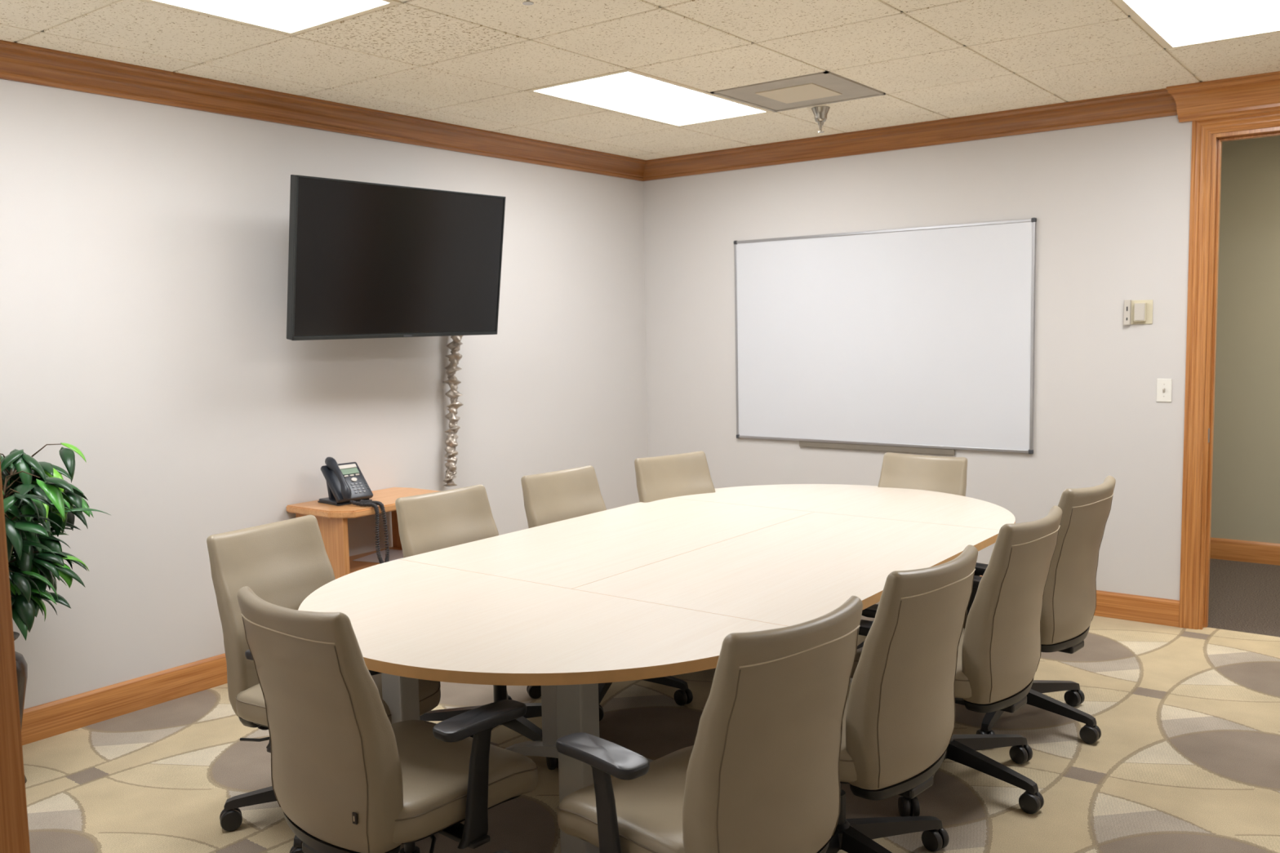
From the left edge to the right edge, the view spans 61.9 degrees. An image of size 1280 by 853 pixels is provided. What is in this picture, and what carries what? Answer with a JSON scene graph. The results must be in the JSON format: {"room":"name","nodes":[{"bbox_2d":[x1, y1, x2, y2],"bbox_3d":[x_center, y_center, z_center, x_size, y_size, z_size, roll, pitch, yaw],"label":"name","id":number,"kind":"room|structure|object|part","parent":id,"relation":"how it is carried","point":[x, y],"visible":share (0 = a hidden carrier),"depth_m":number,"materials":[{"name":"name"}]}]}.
{"room":"conference room","nodes":[
{"label":"conference room","id":0,"kind":"room"},
{"bbox_2d":[0,79,648,709],"bbox_3d":[-2.478,-0.215,4.025,0.120,2.900,8.200,3,7,37],"label":"wall","id":1,"kind":"structure","parent":0,"point":[144,246],"depth_m":4.73,"materials":[{"name":"white paint"}]},
{"bbox_2d":[21,653,227,745],"bbox_3d":[-1.430,1.027,5.381,0.016,0.134,5.000,3,7,37],"label":"baseboard","id":2,"kind":"structure","parent":1,"relation":"attached to","point":[42,722],"depth_m":4.42,"materials":[{"name":"brown wood"}]},
{"bbox_2d":[0,40,646,181],"bbox_3d":[-1.440,-1.477,5.116,0.124,0.112,5.000,3,7,37],"label":"trim","id":3,"kind":"structure","parent":1,"relation":"attached to","point":[19,62],"depth_m":4.85,"materials":[{"name":"brown wood"}]},
{"bbox_2d":[442,335,463,486],"bbox_3d":[-1.009,-0.129,5.776,0.111,0.917,0.164,3,7,37],"label":"cable sleeve","id":4,"kind":"object","parent":1,"relation":"attached to","point":[451,442],"visible":0.91,"depth_m":5.76,"materials":[{"name":"silver metal"}]},
{"bbox_3d":[-1.306,-0.753,5.234,0.248,0.300,0.300,3,7,37],"label":"wall mount","id":5,"kind":"structure","parent":1,"relation":"attached to","visible":0},
{"bbox_2d":[286,174,506,340],"bbox_3d":[-1.140,-0.784,5.117,0.186,0.716,1.218,3,7,40],"label":"television","id":6,"kind":"object","parent":5,"relation":"attached to","point":[366,260],"visible":1,"depth_m":5.01,"materials":[{"name":"black"}]},
{"bbox_2d":[0,0,1279,159],"bbox_3d":[-0.321,-1.335,2.624,4.920,0.020,7.628,3,7,37],"label":"ceiling","id":7,"kind":"structure","parent":0,"point":[1074,50],"depth_m":4.31,"materials":[{"name":"tile"}]},
{"bbox_2d":[522,0,533,4],"bbox_3d":[-0.333,-1.313,3.157,0.094,0.122,0.094,3,7,37],"label":"sprinkler","id":8,"kind":"object","parent":7,"relation":"attached to","point":[527,2],"visible":1,"depth_m":3.16,"materials":[{"name":"silver metal"}]},
{"bbox_2d":[13,0,1202,118],"bbox_3d":[-0.464,-1.358,2.433,5.120,0.094,8.300,3,7,37],"label":"grid","id":9,"kind":"object","parent":7,"relation":"attached to","point":[1114,2],"visible":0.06,"depth_m":4.11,"materials":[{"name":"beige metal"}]},
{"bbox_2d":[142,0,400,35],"bbox_3d":[-1.391,-1.376,3.229,0.598,0.035,1.207,3,7,37],"label":"ceiling light","id":10,"kind":"object","parent":9,"relation":"attached to","point":[289,17],"visible":1,"depth_m":3.60,"materials":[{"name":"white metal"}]},
{"bbox_2d":[295,1,527,66],"bbox_3d":[-0.840,-1.448,3.954,0.598,0.020,0.598,3,7,37],"label":"tile","id":11,"kind":"structure","parent":9,"relation":"attached to","point":[405,32],"depth_m":3.92,"materials":[{"name":"beige tile"}]},
{"bbox_2d":[524,68,773,127],"bbox_3d":[0.079,-1.586,5.163,0.598,0.035,1.207,3,7,37],"label":"ceiling light","id":12,"kind":"object","parent":9,"relation":"attached to","point":[628,91],"visible":0.89,"depth_m":5.10,"materials":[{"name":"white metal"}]},
{"bbox_2d":[710,70,885,111],"bbox_3d":[0.749,-1.576,5.039,0.602,0.016,0.602,3,7,37],"label":"air vent","id":13,"kind":"object","parent":9,"relation":"attached to","point":[824,87],"visible":0.99,"depth_m":5.01,"materials":[{"name":"beige metal"}]},
{"bbox_3d":[0.750,-1.571,5.039,0.300,0.006,0.300,3,7,37],"label":"plate","id":14,"kind":"part","parent":13,"relation":"part of","materials":[{"name":"beige metal"}]},
{"bbox_2d":[1113,0,1279,49],"bbox_3d":[2.024,-1.490,3.695,0.598,0.035,1.207,3,7,37],"label":"ceiling light","id":15,"kind":"object","parent":9,"relation":"attached to","point":[1175,24],"visible":1,"depth_m":3.93,"materials":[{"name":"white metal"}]},
{"bbox_2d":[811,106,830,133],"bbox_3d":[0.911,-1.546,5.389,0.094,0.122,0.094,3,7,37],"label":"sprinkler","id":16,"kind":"object","parent":7,"relation":"attached to","point":[820,113],"visible":1,"depth_m":5.36,"materials":[{"name":"silver metal"}]},
{"bbox_2d":[811,106,830,122],"bbox_3d":[0.911,-1.570,5.386,0.094,0.074,0.094,3,7,37],"label":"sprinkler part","id":17,"kind":"object","parent":16,"relation":"on","point":[820,113],"depth_m":5.36,"materials":[{"name":"metal"}]},
{"bbox_2d":[22,558,1279,852],"bbox_3d":[0.948,1.330,2.850,7.120,0.100,10.200,3,7,37],"label":"floor","id":18,"kind":"structure","parent":0,"point":[1185,758],"depth_m":3.82,"materials":[{"name":"carpet"}]},
{"bbox_2d":[0,442,110,782],"bbox_3d":[-2.212,0.633,3.700,0.724,1.262,0.667,-3,6,-21],"label":"potted plant","id":19,"kind":"object","parent":18,"relation":"on","point":[32,488],"visible":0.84,"depth_m":3.62,"materials":[{"name":"green plant"}]},
{"bbox_3d":[-2.235,0.384,3.655,0.440,0.737,0.482,-3,6,-18],"label":"stem","id":20,"kind":"part","parent":19,"relation":"part of","materials":[{"name":"brown"}]},
{"bbox_2d":[206,515,440,852],"bbox_3d":[-0.967,0.796,3.437,0.722,0.932,0.708,2,6,31],"label":"chair","id":21,"kind":"object","parent":18,"relation":"on","point":[282,562],"visible":0.36,"depth_m":3.43,"materials":[{"name":"beige leather"}]},
{"bbox_3d":[-1.135,0.965,3.336,0.221,0.025,0.050,-3,5,-15],"label":"lever","id":22,"kind":"part","parent":21,"relation":"part of","materials":[{"name":"black plastic"}]},
{"bbox_3d":[-1.032,0.820,3.208,0.130,0.282,0.170,2,6,31],"label":"armrest","id":23,"kind":"part","parent":21,"relation":"part of","materials":[{"name":"black plastic"}]},
{"bbox_3d":[-1.205,0.615,3.543,0.193,0.581,0.452,2,6,31],"label":"backrest","id":24,"kind":"part","parent":21,"relation":"part of","materials":[{"name":"beige leather"}]},
{"bbox_3d":[-0.958,0.865,3.420,0.490,0.119,0.500,2,6,31],"label":"seat","id":25,"kind":"part","parent":21,"relation":"part of","materials":[{"name":"beige leather"}]},
{"bbox_2d":[286,487,439,579],"bbox_3d":[-1.285,0.727,5.209,0.429,0.757,0.685,3,7,37],"label":"console table","id":26,"kind":"object","parent":18,"relation":"on","point":[332,520],"visible":0.3,"depth_m":4.93,"materials":[{"name":"brown wood"}]},
{"bbox_3d":[-1.473,0.768,4.992,0.355,0.723,0.027,3,7,37],"label":"panel","id":27,"kind":"part","parent":26,"relation":"part of","materials":[{"name":"brown wood"}]},
{"bbox_2d":[317,457,389,564],"bbox_3d":[-1.335,0.395,5.035,0.384,0.505,0.189,4,7,43],"label":"desk telephone","id":28,"kind":"object","parent":26,"relation":"on","point":[346,484],"visible":0.98,"depth_m":5.01,"materials":[{"name":"grey plastic"}]},
{"bbox_3d":[-1.403,0.192,5.118,0.017,0.018,0.095,4,7,43],"label":"label plate","id":29,"kind":"part","parent":28,"relation":"part of","materials":[{"name":"white paper"}]},
{"bbox_3d":[-1.257,0.497,4.969,0.181,0.311,0.073,2,6,28],"label":"coiled cord","id":30,"kind":"part","parent":28,"relation":"part of","materials":[{"name":"grey plastic"}]},
{"bbox_2d":[349,546,402,573],"bbox_3d":[-1.309,0.664,5.216,0.340,0.022,0.543,3,7,37],"label":"shelf","id":31,"kind":"object","parent":26,"relation":"attached to","point":[354,566],"depth_m":5.16,"materials":[{"name":"brown wood"}]},
{"bbox_2d":[352,549,403,563],"bbox_3d":[-1.248,0.643,5.295,0.216,0.002,0.279,1,6,23],"label":"paper sheet","id":32,"kind":"object","parent":26,"relation":"on","point":[394,554],"visible":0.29,"depth_m":5.28,"materials":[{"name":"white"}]},
{"bbox_3d":[-1.129,0.719,5.444,0.355,0.723,0.027,3,7,37],"label":"panel","id":33,"kind":"part","parent":26,"relation":"part of","materials":[{"name":"brown wood"}]},
{"bbox_2d":[236,586,537,852],"bbox_3d":[-0.592,0.844,2.723,0.715,0.954,0.727,3,7,41],"label":"chair","id":34,"kind":"object","parent":18,"relation":"on","point":[346,779],"visible":0.99,"depth_m":2.46,"materials":[{"name":"beige leather"}]},
{"bbox_3d":[-0.768,0.680,2.503,0.452,0.581,0.193,3,7,41],"label":"backrest","id":35,"kind":"part","parent":34,"relation":"part of","materials":[{"name":"beige leather"}]},
{"bbox_3d":[-0.515,1.002,2.554,0.050,0.025,0.221,-2,5,-5],"label":"lever","id":36,"kind":"part","parent":34,"relation":"part of","materials":[{"name":"black plastic"}]},
{"bbox_3d":[-0.577,0.898,2.737,0.500,0.119,0.490,3,7,41],"label":"seat","id":37,"kind":"part","parent":34,"relation":"part of","materials":[{"name":"beige leather"}]},
{"bbox_3d":[-0.429,0.844,2.575,0.170,0.282,0.130,3,7,41],"label":"armrest","id":38,"kind":"part","parent":34,"relation":"part of","materials":[{"name":"black plastic"}]},
{"bbox_2d":[395,484,558,770],"bbox_3d":[-0.536,0.732,3.990,0.725,0.940,0.707,3,7,40],"label":"chair","id":39,"kind":"object","parent":18,"relation":"on","point":[439,520],"visible":0.2,"depth_m":4.09,"materials":[{"name":"beige leather"}]},
{"bbox_3d":[-0.734,0.541,4.154,0.193,0.581,0.452,3,7,40],"label":"backrest","id":40,"kind":"part","parent":39,"relation":"part of","materials":[{"name":"beige leather"}]},
{"bbox_2d":[520,465,693,721],"bbox_3d":[-0.105,0.672,4.550,0.718,0.938,0.702,3,7,41],"label":"chair","id":41,"kind":"object","parent":18,"relation":"on","point":[550,497],"visible":0.23,"depth_m":4.64,"materials":[{"name":"beige leather"}]},
{"bbox_3d":[-0.321,0.484,4.690,0.193,0.581,0.452,3,7,41],"label":"backrest","id":42,"kind":"part","parent":41,"relation":"part of","materials":[{"name":"beige leather"}]},
{"bbox_2d":[297,484,1015,852],"bbox_3d":[0.280,0.808,4.045,1.648,0.735,3.271,3,7,37],"label":"conference table","id":43,"kind":"object","parent":18,"relation":"on","point":[637,591],"visible":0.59,"depth_m":3.41,"materials":[{"name":"beige laminate"}]},
{"bbox_3d":[-0.304,0.823,3.721,0.075,0.610,0.055,3,7,37],"label":"leg","id":44,"kind":"part","parent":43,"relation":"part of","materials":[{"name":"silver metal"}]},
{"bbox_2d":[634,450,715,502],"bbox_3d":[0.320,0.623,4.964,0.685,0.940,0.716,-5,7,-38],"label":"chair","id":45,"kind":"object","parent":18,"relation":"on","point":[664,477],"visible":0.12,"depth_m":5.17,"materials":[{"name":"beige leather"}]},
{"bbox_2d":[555,595,862,852],"bbox_3d":[0.137,0.848,2.511,0.710,0.954,0.726,-6,7,-43],"label":"chair","id":46,"kind":"object","parent":18,"relation":"on","point":[760,774],"visible":1,"depth_m":2.24,"materials":[{"name":"beige leather"}]},
{"bbox_3d":[-0.026,0.857,2.356,0.170,0.282,0.130,-6,7,-43],"label":"armrest","id":47,"kind":"part","parent":46,"relation":"part of","materials":[{"name":"black plastic"}]},
{"bbox_3d":[0.120,0.905,2.522,0.500,0.119,0.490,-6,7,-43],"label":"seat","id":48,"kind":"part","parent":46,"relation":"part of","materials":[{"name":"beige leather"}]},
{"bbox_3d":[0.307,0.678,2.293,0.452,0.581,0.193,-6,7,-43],"label":"backrest","id":49,"kind":"part","parent":46,"relation":"part of","materials":[{"name":"beige leather"}]},
{"bbox_2d":[826,544,977,852],"bbox_3d":[0.553,0.798,2.974,0.691,0.950,0.701,4,7,43],"label":"chair","id":50,"kind":"object","parent":18,"relation":"on","point":[899,719],"visible":0.66,"depth_m":2.72,"materials":[{"name":"beige leather"}]},
{"bbox_3d":[0.534,0.853,3.023,0.490,0.119,0.500,4,7,43],"label":"seat","id":51,"kind":"part","parent":50,"relation":"part of","materials":[{"name":"beige leather"}]},
{"bbox_3d":[0.736,0.624,2.808,0.193,0.581,0.452,4,7,43],"label":"backrest","id":52,"kind":"part","parent":50,"relation":"part of","materials":[{"name":"beige leather"}]},
{"bbox_2d":[857,452,967,648],"bbox_3d":[1.199,0.615,5.029,0.714,0.908,0.727,3,7,40],"label":"chair","id":53,"kind":"object","parent":18,"relation":"on","point":[944,474],"visible":0.14,"depth_m":5.22,"materials":[{"name":"beige leather"}]},
{"bbox_3d":[1.371,0.430,5.214,0.452,0.581,0.193,3,7,40],"label":"backrest","id":54,"kind":"part","parent":53,"relation":"part of","materials":[{"name":"beige leather"}]},
{"bbox_2d":[850,505,1062,817],"bbox_3d":[1.019,0.736,3.582,0.694,0.944,0.698,3,7,41],"label":"chair","id":55,"kind":"object","parent":18,"relation":"on","point":[999,651],"visible":0.63,"depth_m":3.34,"materials":[{"name":"beige leather"}]},
{"bbox_3d":[1.004,0.793,3.631,0.490,0.119,0.500,3,7,41],"label":"seat","id":56,"kind":"part","parent":55,"relation":"part of","materials":[{"name":"beige leather"}]},
{"bbox_3d":[1.159,0.711,3.773,0.130,0.282,0.170,3,7,41],"label":"armrest","id":57,"kind":"part","parent":55,"relation":"part of","materials":[{"name":"black plastic"}]},
{"bbox_3d":[1.212,0.564,3.423,0.193,0.581,0.452,3,7,41],"label":"backrest","id":58,"kind":"part","parent":55,"relation":"part of","materials":[{"name":"beige leather"}]},
{"bbox_2d":[963,475,1115,744],"bbox_3d":[1.438,0.668,4.122,0.689,0.960,0.702,4,7,43],"label":"chair","id":59,"kind":"object","parent":18,"relation":"on","point":[1069,597],"visible":0.52,"depth_m":3.89,"materials":[{"name":"beige leather"}]},
{"bbox_3d":[1.417,0.718,4.171,0.490,0.119,0.500,4,7,43],"label":"seat","id":60,"kind":"part","parent":59,"relation":"part of","materials":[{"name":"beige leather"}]},
{"bbox_3d":[1.619,0.489,3.956,0.193,0.581,0.452,4,7,43],"label":"backrest","id":61,"kind":"part","parent":59,"relation":"part of","materials":[{"name":"beige leather"}]},
{"bbox_2d":[643,115,1191,600],"bbox_3d":[2.040,-0.475,5.808,5.160,2.900,0.120,3,7,37],"label":"wall","id":62,"kind":"structure","parent":0,"point":[1110,202],"depth_m":5.67,"materials":[{"name":"white paint"}]},
{"bbox_2d":[733,217,1036,455],"bbox_3d":[1.352,-0.497,6.237,1.866,1.283,0.023,3,7,37],"label":"whiteboard","id":63,"kind":"object","parent":62,"relation":"attached to","point":[916,340],"visible":1,"depth_m":6.16,"materials":[{"name":"white"}]},
{"bbox_3d":[1.375,0.124,6.292,0.980,0.036,0.015,3,7,37],"label":"pen rail","id":64,"kind":"part","parent":63,"relation":"part of","materials":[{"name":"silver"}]},
{"bbox_2d":[643,88,1177,181],"bbox_3d":[1.283,-1.625,6.104,3.265,0.112,0.124,3,7,37],"label":"trim","id":65,"kind":"structure","parent":62,"relation":"attached to","point":[1158,103],"depth_m":5.88,"materials":[{"name":"brown wood"}]},
{"bbox_2d":[980,575,1179,626],"bbox_3d":[1.388,0.876,6.364,3.315,0.134,0.016,3,7,37],"label":"baseboard","id":66,"kind":"structure","parent":62,"relation":"attached to","point":[1150,610],"depth_m":5.48,"materials":[{"name":"brown wood"}]},
{"bbox_2d":[1124,299,1152,324],"bbox_3d":[2.496,-0.573,5.353,0.129,0.126,0.032,3,7,37],"label":"wall control","id":67,"kind":"object","parent":62,"relation":"attached to","point":[1135,312],"visible":1,"depth_m":5.34,"materials":[{"name":"beige plastic"}]},
{"bbox_2d":[1155,378,1172,402],"bbox_3d":[2.609,-0.180,5.320,0.070,0.116,0.020,3,7,37],"label":"light switch","id":68,"kind":"object","parent":62,"relation":"attached to","point":[1164,386],"visible":1,"depth_m":5.32,"materials":[{"name":"white plastic"}]},
{"bbox_2d":[1166,71,1279,122],"bbox_3d":[3.055,-1.517,4.747,1.284,0.150,0.158,3,7,37],"label":"trim","id":69,"kind":"structure","parent":62,"relation":"attached to","point":[1260,92],"depth_m":4.99,"materials":[{"name":"brown wood"}]},
{"bbox_2d":[1178,110,1279,629],"bbox_3d":[3.155,-0.222,4.976,1.088,2.504,0.141,3,7,37],"label":"door frame","id":70,"kind":"structure","parent":62,"relation":"in","point":[1208,135],"depth_m":5.21,"materials":[{"name":"brown wood"}]},
{"bbox_3d":[2.794,0.044,5.247,0.003,0.070,0.028,3,7,37],"label":"strike plate","id":71,"kind":"part","parent":70,"relation":"part of","materials":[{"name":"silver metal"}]},
{"bbox_2d":[1210,135,1279,543],"bbox_3d":[4.185,-0.576,6.417,6.400,2.900,0.110,3,7,37],"label":"wall","id":72,"kind":"structure","parent":0,"point":[1246,495],"depth_m":6.65,"materials":[{"name":"beige paint"}]},
{"bbox_2d":[1209,537,1279,565],"bbox_3d":[4.176,0.806,6.495,6.200,0.134,0.016,3,7,37],"label":"baseboard","id":73,"kind":"structure","parent":72,"relation":"attached to","point":[1263,553],"depth_m":6.75,"materials":[{"name":"brown wood"}]},
{"bbox_3d":[-1.047,-0.033,1.746,4.920,2.900,0.120,3,7,37],"label":"wall","id":74,"kind":"structure","parent":0,"visible":0},
{"bbox_2d":[0,462,30,852],"bbox_3d":[-0.171,0.207,1.107,2.723,2.504,0.158,3,7,37],"label":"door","id":75,"kind":"structure","parent":74,"relation":"in","point":[14,825],"depth_m":1.93,"materials":[{"name":"brown wood"}]}
]}

